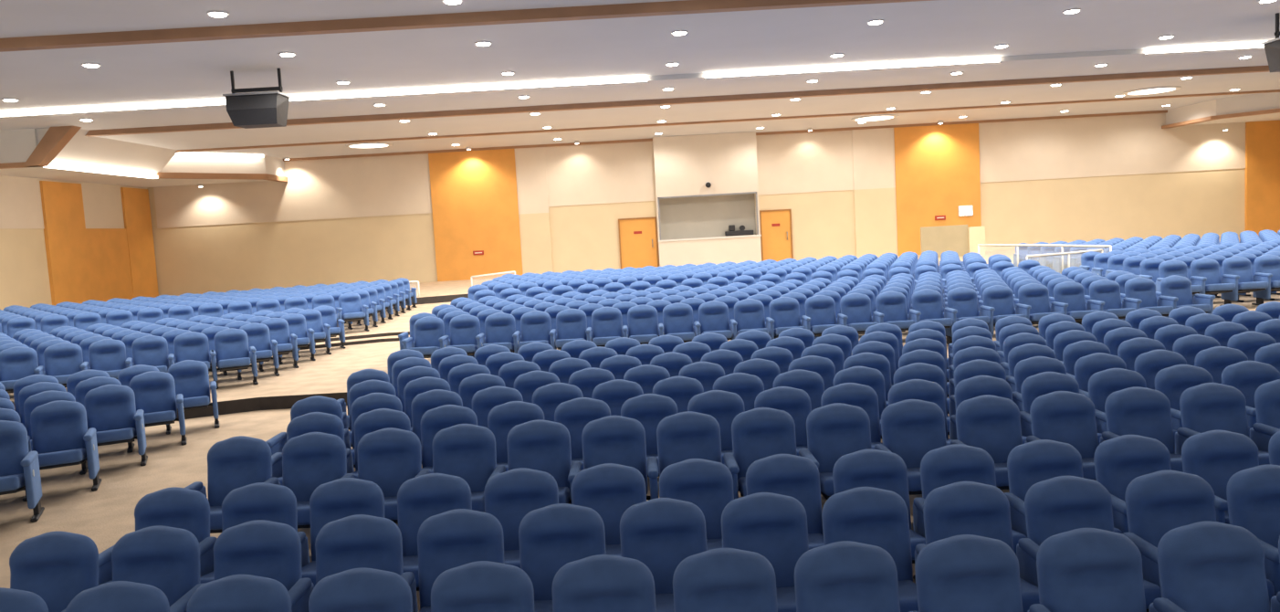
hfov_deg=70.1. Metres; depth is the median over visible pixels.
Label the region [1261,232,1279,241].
seat
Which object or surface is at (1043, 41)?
ceiling
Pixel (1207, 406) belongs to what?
seat
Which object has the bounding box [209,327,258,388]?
seat
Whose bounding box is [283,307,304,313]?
seat
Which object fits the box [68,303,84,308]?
seat
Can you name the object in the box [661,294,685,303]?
seat
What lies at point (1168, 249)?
seat
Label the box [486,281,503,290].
seat
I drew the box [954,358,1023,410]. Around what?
seat
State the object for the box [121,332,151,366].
seat
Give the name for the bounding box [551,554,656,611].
seat
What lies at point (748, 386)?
seat
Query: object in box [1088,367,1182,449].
seat
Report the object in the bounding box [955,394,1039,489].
seat
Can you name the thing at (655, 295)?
seat
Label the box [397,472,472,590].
seat
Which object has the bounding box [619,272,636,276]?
seat
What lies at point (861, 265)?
seat
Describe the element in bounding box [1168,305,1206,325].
seat
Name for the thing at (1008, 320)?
seat
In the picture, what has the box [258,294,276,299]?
seat
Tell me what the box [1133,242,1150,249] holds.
seat
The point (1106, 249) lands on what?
seat
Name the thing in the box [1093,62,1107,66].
recessed light
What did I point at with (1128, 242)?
seat
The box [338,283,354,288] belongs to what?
seat
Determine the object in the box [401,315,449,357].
seat
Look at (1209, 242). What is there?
seat
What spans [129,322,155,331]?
seat
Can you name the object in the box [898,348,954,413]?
seat
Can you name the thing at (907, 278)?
seat
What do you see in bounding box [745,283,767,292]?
seat
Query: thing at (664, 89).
recessed light
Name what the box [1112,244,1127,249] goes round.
seat
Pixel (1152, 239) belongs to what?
seat
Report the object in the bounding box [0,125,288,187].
ceiling soffit
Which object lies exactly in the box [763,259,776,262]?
seat
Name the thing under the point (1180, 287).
seat
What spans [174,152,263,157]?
light
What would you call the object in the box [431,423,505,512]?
seat
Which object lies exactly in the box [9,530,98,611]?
seat
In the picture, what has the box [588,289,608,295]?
seat
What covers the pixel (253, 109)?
speaker
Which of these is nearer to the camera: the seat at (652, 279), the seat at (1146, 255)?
the seat at (1146, 255)
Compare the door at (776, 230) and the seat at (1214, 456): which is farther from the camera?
the door at (776, 230)
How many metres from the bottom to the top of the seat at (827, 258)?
0.881 m
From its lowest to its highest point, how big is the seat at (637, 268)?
0.881 m
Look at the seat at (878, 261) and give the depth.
21.67 m
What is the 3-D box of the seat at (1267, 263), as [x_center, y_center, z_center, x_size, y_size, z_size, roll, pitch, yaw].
[11.261,-0.461,16.073,0.565,0.881,0.616,-3,5,4]
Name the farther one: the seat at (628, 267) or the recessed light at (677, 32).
the seat at (628, 267)
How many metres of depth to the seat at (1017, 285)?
15.41 m
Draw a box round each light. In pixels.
[0,76,648,119]
[1,98,19,101]
[43,163,157,178]
[78,118,93,121]
[81,62,100,67]
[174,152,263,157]
[207,10,229,17]
[278,52,295,56]
[335,80,350,83]
[373,103,386,105]
[398,119,410,122]
[442,0,462,4]
[474,41,492,45]
[501,71,514,74]
[517,94,530,98]
[529,112,540,115]
[659,104,671,107]
[661,87,674,90]
[665,62,679,66]
[671,30,687,35]
[703,57,1001,80]
[789,97,800,100]
[806,79,818,83]
[829,52,844,57]
[867,19,884,24]
[950,71,963,74]
[994,43,1008,48]
[1049,83,1061,86]
[1062,8,1080,13]
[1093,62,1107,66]
[1143,42,1264,56]
[1157,34,1174,39]
[1179,75,1192,79]
[1238,55,1252,59]
[1258,0,1275,3]
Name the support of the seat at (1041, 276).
on the floor
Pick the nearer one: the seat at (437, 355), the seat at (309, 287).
the seat at (437, 355)
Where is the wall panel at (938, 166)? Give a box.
[893,123,981,255]
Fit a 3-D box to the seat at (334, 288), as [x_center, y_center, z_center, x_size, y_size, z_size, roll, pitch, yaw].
[-7.729,-0.062,23.654,0.565,0.881,0.616,-5,5,-26]
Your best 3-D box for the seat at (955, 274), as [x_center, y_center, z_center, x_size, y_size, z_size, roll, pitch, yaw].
[6.341,-0.195,17.782,0.565,0.881,0.616,-3,5,-1]
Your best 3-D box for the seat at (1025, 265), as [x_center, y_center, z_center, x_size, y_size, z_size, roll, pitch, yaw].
[8.603,-0.563,19.818,0.565,0.881,0.616,-3,5,0]
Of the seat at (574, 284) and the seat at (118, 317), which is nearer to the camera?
the seat at (118, 317)
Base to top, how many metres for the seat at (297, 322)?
0.881 m
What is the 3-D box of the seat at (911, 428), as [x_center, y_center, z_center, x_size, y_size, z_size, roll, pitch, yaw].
[2.135,1.169,6.718,0.565,0.881,0.616,-3,5,-1]
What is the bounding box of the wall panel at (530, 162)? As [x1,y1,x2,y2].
[514,146,548,214]
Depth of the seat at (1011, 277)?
17.11 m
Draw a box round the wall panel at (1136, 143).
[978,113,1245,182]
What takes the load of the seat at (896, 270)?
on the floor
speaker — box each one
[222,68,291,128]
[1261,12,1279,72]
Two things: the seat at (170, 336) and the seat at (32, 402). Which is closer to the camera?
the seat at (32, 402)
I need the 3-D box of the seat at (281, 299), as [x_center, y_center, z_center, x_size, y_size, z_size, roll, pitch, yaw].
[-8.026,0.210,20.656,0.565,0.881,0.616,-5,5,-25]
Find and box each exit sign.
[472,250,483,254]
[934,215,945,220]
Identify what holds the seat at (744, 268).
on the floor
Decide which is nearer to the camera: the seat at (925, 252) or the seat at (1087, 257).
the seat at (1087, 257)
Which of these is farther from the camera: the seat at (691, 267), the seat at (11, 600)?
the seat at (691, 267)
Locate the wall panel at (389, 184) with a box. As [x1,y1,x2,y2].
[153,153,432,228]
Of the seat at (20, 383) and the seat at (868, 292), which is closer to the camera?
the seat at (20, 383)
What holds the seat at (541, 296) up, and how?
on the floor
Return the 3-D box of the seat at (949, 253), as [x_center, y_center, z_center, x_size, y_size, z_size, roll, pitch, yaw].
[8.016,-0.889,23.201,0.565,0.881,0.616,-3,5,-1]
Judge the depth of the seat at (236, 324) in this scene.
15.83 m
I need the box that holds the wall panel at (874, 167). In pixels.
[851,127,895,189]
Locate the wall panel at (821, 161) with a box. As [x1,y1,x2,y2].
[755,130,853,195]
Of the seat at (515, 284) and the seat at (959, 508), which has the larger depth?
the seat at (515, 284)
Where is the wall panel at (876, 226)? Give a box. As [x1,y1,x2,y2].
[853,187,898,258]
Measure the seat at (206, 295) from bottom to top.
0.881 m
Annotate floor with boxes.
[0,237,1279,611]
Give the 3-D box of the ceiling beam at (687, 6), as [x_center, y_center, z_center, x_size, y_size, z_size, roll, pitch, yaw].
[3.102,-5.511,16.437,47.200,0.200,0.260,-3,5,0]
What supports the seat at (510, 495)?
on the floor
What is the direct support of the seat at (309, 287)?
on the floor
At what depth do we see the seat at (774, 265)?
23.36 m
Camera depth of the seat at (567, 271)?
25.91 m
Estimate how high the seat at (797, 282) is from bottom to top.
0.881 m
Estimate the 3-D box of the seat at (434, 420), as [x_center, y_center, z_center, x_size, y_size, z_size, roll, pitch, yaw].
[-1.568,1.302,7.555,0.565,0.881,0.616,-3,5,-1]
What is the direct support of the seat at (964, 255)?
on the floor
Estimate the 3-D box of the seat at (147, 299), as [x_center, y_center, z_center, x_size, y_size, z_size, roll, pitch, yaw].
[-12.586,0.218,23.508,0.565,0.881,0.616,-5,5,-26]
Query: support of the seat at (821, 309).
on the floor
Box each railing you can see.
[409,280,419,296]
[470,270,515,285]
[977,243,1112,271]
[1026,248,1102,267]
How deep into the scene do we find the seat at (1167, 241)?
24.14 m
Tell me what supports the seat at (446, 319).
on the floor
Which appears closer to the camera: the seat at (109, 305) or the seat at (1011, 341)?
the seat at (1011, 341)
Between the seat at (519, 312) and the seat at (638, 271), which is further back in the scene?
the seat at (638, 271)
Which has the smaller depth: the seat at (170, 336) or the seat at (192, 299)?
the seat at (170, 336)
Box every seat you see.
[0,312,15,315]
[0,313,20,322]
[0,314,25,335]
[0,336,16,340]
[0,339,22,346]
[0,342,28,351]
[0,346,44,393]
[0,381,5,390]
[0,388,10,399]
[0,397,23,424]
[0,408,31,497]
[0,419,44,522]
[0,587,48,611]
[2,304,22,311]
[6,316,36,337]
[7,305,27,312]
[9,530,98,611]
[11,307,31,314]
[12,328,41,340]
[13,374,58,416]
[17,308,39,315]
[18,330,48,344]
[18,381,66,427]
[22,309,43,317]
[22,399,101,501]
[23,333,55,347]
[23,389,88,471]
[28,311,51,318]
[30,303,44,308]
[30,335,62,351]
[33,312,56,330]
[34,304,50,310]
[36,338,71,375]
[40,304,60,311]
[40,314,69,334]
[43,342,89,387]
[46,306,64,313]
[50,325,77,336]
[52,307,70,314]
[55,301,70,306]
[56,327,84,338]
[59,308,80,315]
[62,302,76,307]
[62,330,93,342]
[64,580,169,611]
[66,310,89,326]
[66,368,109,398]
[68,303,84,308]
[71,333,102,345]
[73,311,101,330]
[74,304,94,310]
[74,376,134,450]
[79,335,111,368]
[79,384,147,474]
[82,299,95,304]
[82,305,100,311]
[85,323,111,332]
[88,300,103,305]
[88,338,132,378]
[89,306,108,313]
[93,325,121,335]
[94,301,111,306]
[97,307,118,323]
[98,486,217,585]
[102,302,120,307]
[102,326,129,337]
[105,309,133,326]
[106,297,121,302]
[110,303,129,308]
[111,329,140,340]
[111,524,203,611]
[114,298,128,303]
[117,364,171,431]
[118,304,137,310]
[120,320,145,328]
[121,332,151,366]
[122,299,137,304]
[126,370,186,452]
[128,305,148,320]
[129,300,146,305]
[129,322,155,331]
[131,295,146,300]
[131,335,174,372]
[136,306,164,323]
[138,301,157,306]
[139,296,154,301]
[139,324,167,333]
[147,297,163,302]
[147,302,167,307]
[149,326,177,335]
[155,317,178,325]
[156,294,170,298]
[157,298,173,303]
[158,304,177,317]
[161,328,190,366]
[164,294,179,299]
[165,319,188,327]
[166,359,219,434]
[167,299,184,304]
[167,304,194,320]
[173,295,189,300]
[173,331,218,387]
[176,321,211,368]
[177,300,195,305]
[179,293,193,296]
[182,296,199,301]
[183,435,280,533]
[186,574,291,611]
[187,301,207,315]
[188,293,204,297]
[188,314,210,322]
[188,323,227,375]
[193,297,210,302]
[198,293,214,297]
[198,302,223,317]
[199,316,222,324]
[200,325,238,377]
[200,482,309,583]
[202,291,217,294]
[204,298,223,303]
[208,294,225,298]
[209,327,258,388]
[211,318,235,326]
[212,292,227,295]
[213,519,314,611]
[216,299,235,314]
[220,295,237,299]
[220,312,241,319]
[222,292,239,295]
[224,320,259,367]
[226,289,240,293]
[227,300,252,314]
[231,296,250,301]
[232,314,255,321]
[234,293,251,296]
[235,290,251,293]
[237,322,279,379]
[243,297,262,313]
[245,315,270,323]
[246,290,262,293]
[246,293,262,297]
[248,288,262,291]
[251,310,273,315]
[256,298,283,312]
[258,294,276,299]
[258,317,298,371]
[259,288,273,292]
[259,291,274,294]
[264,311,288,317]
[265,395,351,455]
[270,286,284,290]
[270,289,285,293]
[271,292,288,295]
[272,294,290,311]
[272,411,354,485]
[278,313,315,364]
[282,286,295,290]
[282,431,354,528]
[283,289,298,293]
[283,295,312,310]
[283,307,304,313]
[284,293,302,297]
[292,284,305,288]
[293,287,309,291]
[295,290,312,294]
[297,308,331,357]
[298,293,316,308]
[301,477,384,586]
[304,285,318,289]
[307,287,323,292]
[308,566,412,611]
[309,291,326,295]
[311,293,342,323]
[313,283,326,286]
[313,304,346,351]
[314,514,418,611]
[316,285,331,289]
[320,288,346,323]
[325,291,342,314]
[326,283,339,287]
[330,286,346,290]
[335,282,347,285]
[335,289,357,323]
[335,292,369,331]
[337,368,389,430]
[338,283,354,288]
[342,378,396,446]
[344,286,360,291]
[347,282,361,285]
[347,289,377,329]
[350,392,402,467]
[351,408,410,478]
[354,284,367,288]
[356,280,368,283]
[356,287,386,325]
[356,427,430,523]
[361,283,375,286]
[367,284,393,321]
[368,281,387,310]
[376,279,393,307]
[377,283,399,315]
[379,281,405,314]
[386,279,411,311]
[387,348,424,384]
[391,356,431,397]
[392,277,416,308]
[397,366,440,412]
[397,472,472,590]
[398,312,437,349]
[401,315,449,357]
[403,376,451,431]
[411,388,462,463]
[417,508,504,611]
[420,404,477,472]
[430,346,467,372]
[430,560,534,611]
[431,304,455,316]
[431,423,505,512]
[437,306,469,356]
[439,354,478,382]
[442,310,474,357]
[446,314,484,355]
[448,362,490,394]
[450,297,472,306]
[455,299,477,309]
[459,373,505,409]
[461,302,485,313]
[467,283,488,300]
[469,304,493,316]
[472,385,523,428]
[473,289,495,301]
[474,344,510,366]
[476,308,503,343]
[477,295,499,304]
[481,280,494,285]
[482,312,520,353]
[483,467,558,567]
[484,297,505,306]
[485,351,524,376]
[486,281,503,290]
[487,400,544,471]
[492,276,503,281]
[492,300,514,310]
[493,283,513,298]
[498,277,513,283]
[498,359,541,388]
[499,287,522,299]
[501,272,514,277]
[501,303,525,314]
[503,278,518,283]
[505,293,525,302]
[506,419,581,503]
[507,274,520,278]
[510,306,536,341]
[511,280,527,288]
[514,275,526,280]
[514,296,535,304]
[514,370,560,403]
[517,281,538,295]
[517,341,553,361]
[518,503,606,611]
[519,310,556,349]
[520,276,534,281]
[521,272,534,276]
[523,298,545,307]
[525,286,547,297]
[527,272,541,277]
[527,277,543,283]
[532,348,570,371]
[532,382,583,421]
[533,293,553,300]
[533,302,556,311]
[535,273,549,278]
[535,278,549,286]
[542,271,554,274]
[542,274,556,280]
[542,280,563,293]
[543,294,564,303]
[544,304,570,339]
[548,356,591,383]
[549,272,562,275]
[550,276,565,281]
[551,284,573,295]
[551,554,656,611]
[553,297,576,305]
[554,397,610,470]
[556,272,570,276]
[556,308,591,350]
[559,277,575,285]
[561,270,574,273]
[561,291,581,298]
[561,339,597,358]
[564,273,579,278]
[565,300,588,309]
[566,278,587,292]
[568,367,614,398]
[569,271,582,274]
[571,462,646,556]
[572,293,593,301]
[573,274,588,279]
[577,272,591,275]
[577,283,599,293]
[577,303,603,341]
[578,346,618,367]
[581,269,594,272]
[581,415,658,500]
[583,276,599,283]
[584,295,606,304]
[587,272,602,276]
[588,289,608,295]
[590,270,603,272]
[591,306,628,346]
[592,277,612,290]
[592,378,643,415]
[597,273,612,278]
[597,298,621,306]
[599,270,613,273]
[599,354,641,379]
[600,292,622,298]
[602,267,614,271]
[603,282,625,292]
[604,336,639,355]
[607,274,623,282]
[608,271,624,275]
[611,268,624,272]
[611,301,637,337]
[614,293,637,301]
[617,275,638,288]
[617,288,637,293]
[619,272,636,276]
[619,497,707,611]
[620,393,677,476]
[621,269,635,272]
[622,266,635,270]
[623,364,670,394]
[625,344,664,365]
[627,304,663,344]
[629,280,650,290]
[629,290,650,296]
[629,296,653,304]
[631,267,645,271]
[631,270,646,273]
[631,273,647,281]
[641,274,662,286]
[642,265,655,269]
[642,268,657,272]
[643,271,659,275]
[644,286,664,293]
[645,292,667,300]
[645,299,671,335]
[648,334,683,352]
[650,351,692,377]
[652,376,703,412]
[653,266,667,270]
[653,269,669,272]
[655,279,677,289]
[656,272,671,279]
[656,410,739,499]
[658,458,734,550]
[659,288,681,295]
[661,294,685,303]
[662,302,701,342]
[663,264,675,267]
[664,267,679,271]
[666,270,681,274]
[666,272,687,285]
[672,284,692,292]
[672,341,711,363]
[672,547,777,611]
[673,265,687,268]
[675,290,698,298]
[676,267,691,272]
[678,361,724,392]
[679,271,696,278]
[680,297,704,335]
[681,277,702,288]
[682,263,696,267]
[685,265,700,270]
[687,389,744,463]
[688,286,709,294]
[690,268,704,272]
[692,272,712,284]
[692,332,727,351]
[693,293,717,302]
[694,263,708,268]
[698,266,713,271]
[698,300,737,340]
[700,283,720,290]
[700,348,743,375]
[702,262,716,265]
[703,269,720,277]
[705,289,728,297]
[706,276,729,286]
[708,264,722,269]
[713,267,728,272]
[713,295,739,330]
[713,372,764,410]
[716,262,729,266]
[716,271,737,283]
[716,285,738,293]
[719,338,758,361]
[721,492,808,611]
[722,265,736,270]
[723,261,736,264]
[724,291,749,300]
[727,268,744,276]
[727,282,747,289]
[729,263,743,267]
[731,407,819,496]
[733,274,755,285]
[733,357,780,390]
[734,298,774,339]
[734,329,771,349]
[736,262,749,265]
[736,266,752,271]
[736,287,759,295]
[741,269,762,283]
[743,263,758,268]
[744,260,755,263]
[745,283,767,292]
[745,453,824,549]
[746,293,773,327]
[750,346,793,373]
[751,262,764,266]
[752,267,768,275]
[754,386,828,499]
[755,280,776,288]
[756,289,781,299]
[757,261,770,264]
[758,264,775,270]
[758,273,781,284]
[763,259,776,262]
[765,268,786,283]
[765,335,805,359]
[766,285,789,294]
[767,262,780,267]
[769,296,810,338]
[773,261,786,265]
[773,368,824,410]
[775,265,792,273]
[775,282,797,290]
[777,327,815,347]
[779,259,791,263]
[779,292,818,338]
[783,263,797,269]
[783,279,803,286]
[785,258,797,262]
[785,272,807,283]
[787,355,835,390]
[788,262,803,267]
[788,287,819,336]
[791,266,812,282]
[794,260,807,264]
[794,540,918,611]
[796,283,820,293]
[799,258,812,262]
[800,264,817,272]
[800,343,844,374]
[803,280,826,289]
[805,256,817,261]
[805,262,821,268]
[805,294,847,336]
[806,402,891,498]
[809,260,826,265]
[809,277,831,286]
[810,270,832,283]
[811,333,851,360]
[813,290,840,324]
[814,259,829,263]
[816,265,837,282]
[818,257,833,262]
[819,285,846,298]
[820,382,882,449]
[821,325,859,350]
[821,486,926,611]
[823,262,840,272]
[824,255,837,260]
[826,282,850,293]
[827,261,844,268]
[831,259,848,265]
[831,279,855,290]
[832,449,925,580]
[833,366,886,438]
[835,257,851,262]
[836,269,859,280]
[837,275,859,286]
[839,256,854,261]
[839,293,884,334]
[840,263,862,283]
[843,254,857,260]
[843,352,891,406]
[846,262,865,274]
[846,288,875,322]
[849,260,868,267]
[851,283,878,311]
[851,340,895,386]
[853,258,870,264]
[856,256,872,262]
[856,280,881,293]
[859,331,899,370]
[860,254,875,261]
[860,277,884,290]
[862,253,877,259]
[862,267,888,283]
[863,274,886,285]
[864,322,902,357]
[865,262,889,281]
[870,260,889,281]
[872,258,891,270]
[875,256,892,264]
[875,290,921,331]
[877,255,894,262]
[880,253,896,261]
[880,286,912,320]
[881,398,965,494]
[882,282,911,309]
[886,279,912,304]
[887,378,957,445]
[888,266,917,286]
[889,275,913,293]
[890,261,914,279]
[891,272,914,289]
[893,259,913,276]
[893,362,955,434]
[895,257,914,273]
[897,255,915,269]
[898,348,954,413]
[899,253,916,263]
[900,252,917,262]
[901,251,918,260]
[902,337,954,396]
[905,328,953,382]
[908,320,953,368]
[911,288,957,344]
[912,284,947,335]
[914,264,946,293]
[914,281,947,312]
[914,534,1050,611]
[915,260,940,273]
[915,277,946,306]
[916,257,940,272]
[917,273,946,302]
[918,256,940,270]
[918,271,946,297]
[919,254,940,272]
[920,251,940,265]
[920,252,940,269]
[920,443,1027,554]
[921,250,940,262]
[923,481,1039,611]
[940,250,963,262]
[940,251,963,264]
[940,252,964,266]
[940,254,965,271]
[940,256,965,271]
[940,258,966,272]
[940,263,974,283]
[945,270,975,287]
[945,272,976,291]
[945,275,978,295]
[946,279,981,303]
[946,283,983,315]
[946,286,995,335]
[951,317,999,351]
[952,325,1004,362]
[952,335,1009,376]
[953,346,1015,391]
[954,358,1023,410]
[954,375,1032,443]
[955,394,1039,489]
[962,251,988,265]
[963,253,988,267]
[964,255,990,269]
[965,257,986,267]
[965,262,1001,281]
[973,268,996,283]
[975,271,998,287]
[976,273,1001,291]
[978,277,1014,298]
[980,281,1018,314]
[982,284,1031,326]
[987,253,1017,267]
[989,255,1011,269]
[992,261,1014,276]
[995,315,1046,341]
[998,323,1053,351]
[1000,266,1023,280]
[1002,332,1063,363]
[1003,269,1028,283]
[1007,272,1031,288]
[1007,343,1074,377]
[1007,439,1128,533]
[1009,275,1036,293]
[1013,242,1028,266]
[1013,279,1054,312]
[1014,356,1089,398]
[1017,259,1040,273]
[1017,283,1068,324]
[1021,371,1107,444]
[1024,475,1161,611]
[1025,242,1052,269]
[1028,265,1049,276]
[1029,390,1120,480]
[1032,267,1056,280]
[1036,527,1185,611]
[1037,270,1061,283]
[1038,243,1064,273]
[1038,313,1075,339]
[1041,273,1081,324]
[1045,320,1085,349]
[1047,277,1090,309]
[1052,246,1071,272]
[1053,281,1104,322]
[1053,329,1097,361]
[1061,266,1083,276]
[1062,339,1110,375]
[1067,269,1091,280]
[1069,241,1081,244]
[1070,247,1087,267]
[1073,272,1099,283]
[1074,352,1150,391]
[1079,251,1100,272]
[1080,275,1125,319]
[1081,310,1119,333]
[1086,247,1104,252]
[1087,240,1101,243]
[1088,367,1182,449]
[1089,279,1141,320]
[1091,252,1113,276]
[1091,317,1132,343]
[1093,434,1227,523]
[1099,241,1113,245]
[1103,246,1123,252]
[1103,326,1147,356]
[1104,240,1117,244]
[1104,386,1200,472]
[1105,253,1129,275]
[1105,270,1131,281]
[1106,239,1121,243]
[1107,250,1125,254]
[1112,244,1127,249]
[1114,242,1131,247]
[1114,273,1161,302]
[1117,336,1165,370]
[1119,241,1134,245]
[1122,246,1139,251]
[1122,251,1141,256]
[1122,255,1146,274]
[1123,239,1137,243]
[1124,276,1178,317]
[1124,308,1162,328]
[1124,470,1279,608]
[1127,244,1146,249]
[1130,236,1143,241]
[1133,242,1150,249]
[1133,248,1151,253]
[1134,349,1186,389]
[1135,241,1153,246]
[1137,252,1157,258]
[1138,257,1164,283]
[1138,315,1178,339]
[1139,240,1155,244]
[1143,238,1157,242]
[1144,236,1160,241]
[1147,245,1164,251]
[1147,249,1167,255]
[1150,243,1170,247]
[1154,241,1173,247]
[1154,253,1175,261]
[1154,324,1197,351]
[1154,364,1257,434]
[1155,259,1206,299]
[1156,240,1175,246]
[1157,521,1279,611]
[1158,238,1176,244]
[1159,246,1176,251]
[1160,274,1215,314]
[1161,237,1178,242]
[1164,235,1179,241]
[1164,251,1185,257]
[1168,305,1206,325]
[1172,243,1188,249]
[1172,255,1196,279]
[1172,334,1220,366]
[1174,241,1192,245]
[1175,241,1195,245]
[1175,248,1194,253]
[1178,239,1196,245]
[1179,382,1279,465]
[1180,237,1197,245]
[1181,236,1198,242]
[1181,430,1259,524]
[1183,234,1199,241]
[1183,245,1201,251]
[1183,252,1221,297]
[1185,313,1225,335]
[1190,257,1239,305]
[1191,249,1213,255]
[1194,346,1248,383]
[1196,241,1216,244]
[1196,242,1213,248]
[1198,237,1217,243]
[1198,239,1217,243]
[1199,236,1218,244]
[1201,234,1218,241]
[1201,246,1220,252]
[1201,253,1246,302]
[1204,321,1248,346]
[1209,243,1227,250]
[1210,251,1250,295]
[1212,303,1248,322]
[1219,236,1239,241]
[1219,238,1239,242]
[1219,240,1238,244]
[1219,248,1240,254]
[1220,233,1238,238]
[1220,241,1238,247]
[1221,360,1279,408]
[1222,255,1272,304]
[1226,464,1279,548]
[1227,245,1247,251]
[1227,331,1276,360]
[1231,310,1272,331]
[1232,252,1276,300]
[1233,242,1253,248]
[1239,249,1279,294]
[1240,233,1259,241]
[1241,235,1260,241]
[1241,236,1260,242]
[1242,238,1262,242]
[1245,240,1262,245]
[1246,246,1269,252]
[1252,243,1273,250]
[1254,253,1279,291]
[1254,342,1279,372]
[1254,378,1279,429]
[1255,301,1279,318]
[1255,318,1279,343]
[1258,241,1279,247]
[1260,231,1277,240]
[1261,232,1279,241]
[1261,251,1279,256]
[1262,234,1279,241]
[1264,235,1279,241]
[1266,237,1279,241]
[1268,247,1279,251]
[1268,430,1279,465]
[1269,239,1279,244]
[1278,535,1279,562]
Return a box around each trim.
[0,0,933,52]
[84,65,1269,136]
[175,89,1279,152]
[283,109,1167,161]
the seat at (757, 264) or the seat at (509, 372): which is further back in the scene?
the seat at (757, 264)
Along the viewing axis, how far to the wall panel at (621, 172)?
37.94 m
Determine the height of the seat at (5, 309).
0.881 m
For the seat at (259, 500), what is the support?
on the floor
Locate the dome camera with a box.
[704,181,711,187]
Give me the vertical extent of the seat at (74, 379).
0.881 m
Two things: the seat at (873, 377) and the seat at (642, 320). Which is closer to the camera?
the seat at (873, 377)
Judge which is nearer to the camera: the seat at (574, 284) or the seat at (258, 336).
the seat at (258, 336)
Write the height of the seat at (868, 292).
0.881 m
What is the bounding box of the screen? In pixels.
[920,224,985,257]
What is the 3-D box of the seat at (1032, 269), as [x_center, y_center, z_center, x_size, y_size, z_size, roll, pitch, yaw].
[8.327,-0.377,18.628,0.565,0.881,0.616,-3,5,0]
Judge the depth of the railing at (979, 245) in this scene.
23.97 m
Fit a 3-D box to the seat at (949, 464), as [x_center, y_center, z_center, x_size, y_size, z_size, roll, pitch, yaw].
[2.131,1.364,5.731,0.565,0.881,0.616,-3,5,-1]
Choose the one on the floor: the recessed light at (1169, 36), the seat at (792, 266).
the seat at (792, 266)
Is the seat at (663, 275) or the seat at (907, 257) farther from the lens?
the seat at (907, 257)
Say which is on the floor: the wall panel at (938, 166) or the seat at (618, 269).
the seat at (618, 269)
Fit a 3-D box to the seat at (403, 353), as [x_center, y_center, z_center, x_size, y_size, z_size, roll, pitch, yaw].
[-3.051,1.027,11.740,0.646,0.881,0.616,-3,5,-1]
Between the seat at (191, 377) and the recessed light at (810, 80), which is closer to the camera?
the seat at (191, 377)
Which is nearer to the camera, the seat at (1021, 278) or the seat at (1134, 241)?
the seat at (1021, 278)
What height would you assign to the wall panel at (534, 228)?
2.600 m
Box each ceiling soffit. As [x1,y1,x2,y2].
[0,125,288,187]
[1161,92,1279,128]
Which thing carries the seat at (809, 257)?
on the floor
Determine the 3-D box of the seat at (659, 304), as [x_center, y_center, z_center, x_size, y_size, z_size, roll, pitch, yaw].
[0.377,0.349,15.241,0.565,0.881,0.616,-3,5,0]
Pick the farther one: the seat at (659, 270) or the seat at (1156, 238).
the seat at (1156, 238)
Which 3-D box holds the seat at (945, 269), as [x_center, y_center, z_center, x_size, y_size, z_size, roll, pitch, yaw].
[6.897,-0.470,19.819,0.565,0.881,0.616,-3,5,-1]
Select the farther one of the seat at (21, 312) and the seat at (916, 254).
the seat at (916, 254)
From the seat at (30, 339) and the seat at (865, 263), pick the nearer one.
the seat at (30, 339)
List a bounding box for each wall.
[0,175,158,310]
[146,167,1245,295]
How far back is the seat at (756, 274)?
20.81 m
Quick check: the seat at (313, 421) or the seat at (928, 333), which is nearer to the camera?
the seat at (313, 421)
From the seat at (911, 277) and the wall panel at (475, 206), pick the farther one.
the wall panel at (475, 206)
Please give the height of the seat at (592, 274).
0.881 m
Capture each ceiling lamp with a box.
[345,142,392,147]
[850,114,897,121]
[1122,85,1180,94]
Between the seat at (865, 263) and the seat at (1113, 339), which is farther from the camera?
the seat at (865, 263)
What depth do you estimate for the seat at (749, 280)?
19.97 m
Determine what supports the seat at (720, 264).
on the floor
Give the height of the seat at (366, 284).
0.881 m
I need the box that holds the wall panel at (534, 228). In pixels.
[518,212,553,273]
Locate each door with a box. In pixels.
[618,216,659,269]
[759,209,793,261]
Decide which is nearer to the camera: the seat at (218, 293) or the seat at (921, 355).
the seat at (921, 355)
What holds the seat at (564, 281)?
on the floor
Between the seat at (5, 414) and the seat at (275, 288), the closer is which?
the seat at (5, 414)
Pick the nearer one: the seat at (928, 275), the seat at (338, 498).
the seat at (338, 498)
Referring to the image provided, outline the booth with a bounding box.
[652,131,761,266]
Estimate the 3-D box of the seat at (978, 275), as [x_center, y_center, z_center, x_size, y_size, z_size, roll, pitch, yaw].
[6.910,-0.227,17.782,0.565,0.881,0.616,-3,5,0]
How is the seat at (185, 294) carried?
on the floor
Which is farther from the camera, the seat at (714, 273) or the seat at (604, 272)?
the seat at (604, 272)
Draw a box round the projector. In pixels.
[724,224,754,236]
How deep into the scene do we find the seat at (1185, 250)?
19.74 m
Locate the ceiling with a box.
[0,0,1279,158]
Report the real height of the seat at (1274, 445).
0.881 m
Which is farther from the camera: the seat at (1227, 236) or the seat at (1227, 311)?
the seat at (1227, 236)
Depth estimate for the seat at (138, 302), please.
21.99 m
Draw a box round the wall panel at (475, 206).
[428,148,522,281]
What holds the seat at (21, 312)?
on the floor
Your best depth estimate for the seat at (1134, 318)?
11.90 m
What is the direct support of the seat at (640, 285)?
on the floor
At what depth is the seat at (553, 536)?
5.05 m
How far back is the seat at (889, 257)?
24.21 m
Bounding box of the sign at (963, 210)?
[958,205,973,216]
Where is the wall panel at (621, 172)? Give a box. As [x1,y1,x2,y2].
[545,141,655,206]
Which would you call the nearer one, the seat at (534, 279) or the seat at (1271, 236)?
the seat at (534, 279)
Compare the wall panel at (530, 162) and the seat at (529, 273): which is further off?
the wall panel at (530, 162)
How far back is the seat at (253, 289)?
25.45 m
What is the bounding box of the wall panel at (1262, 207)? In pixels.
[1244,119,1279,236]
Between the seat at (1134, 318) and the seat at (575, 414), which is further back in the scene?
the seat at (1134, 318)
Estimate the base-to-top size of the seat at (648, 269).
0.881 m

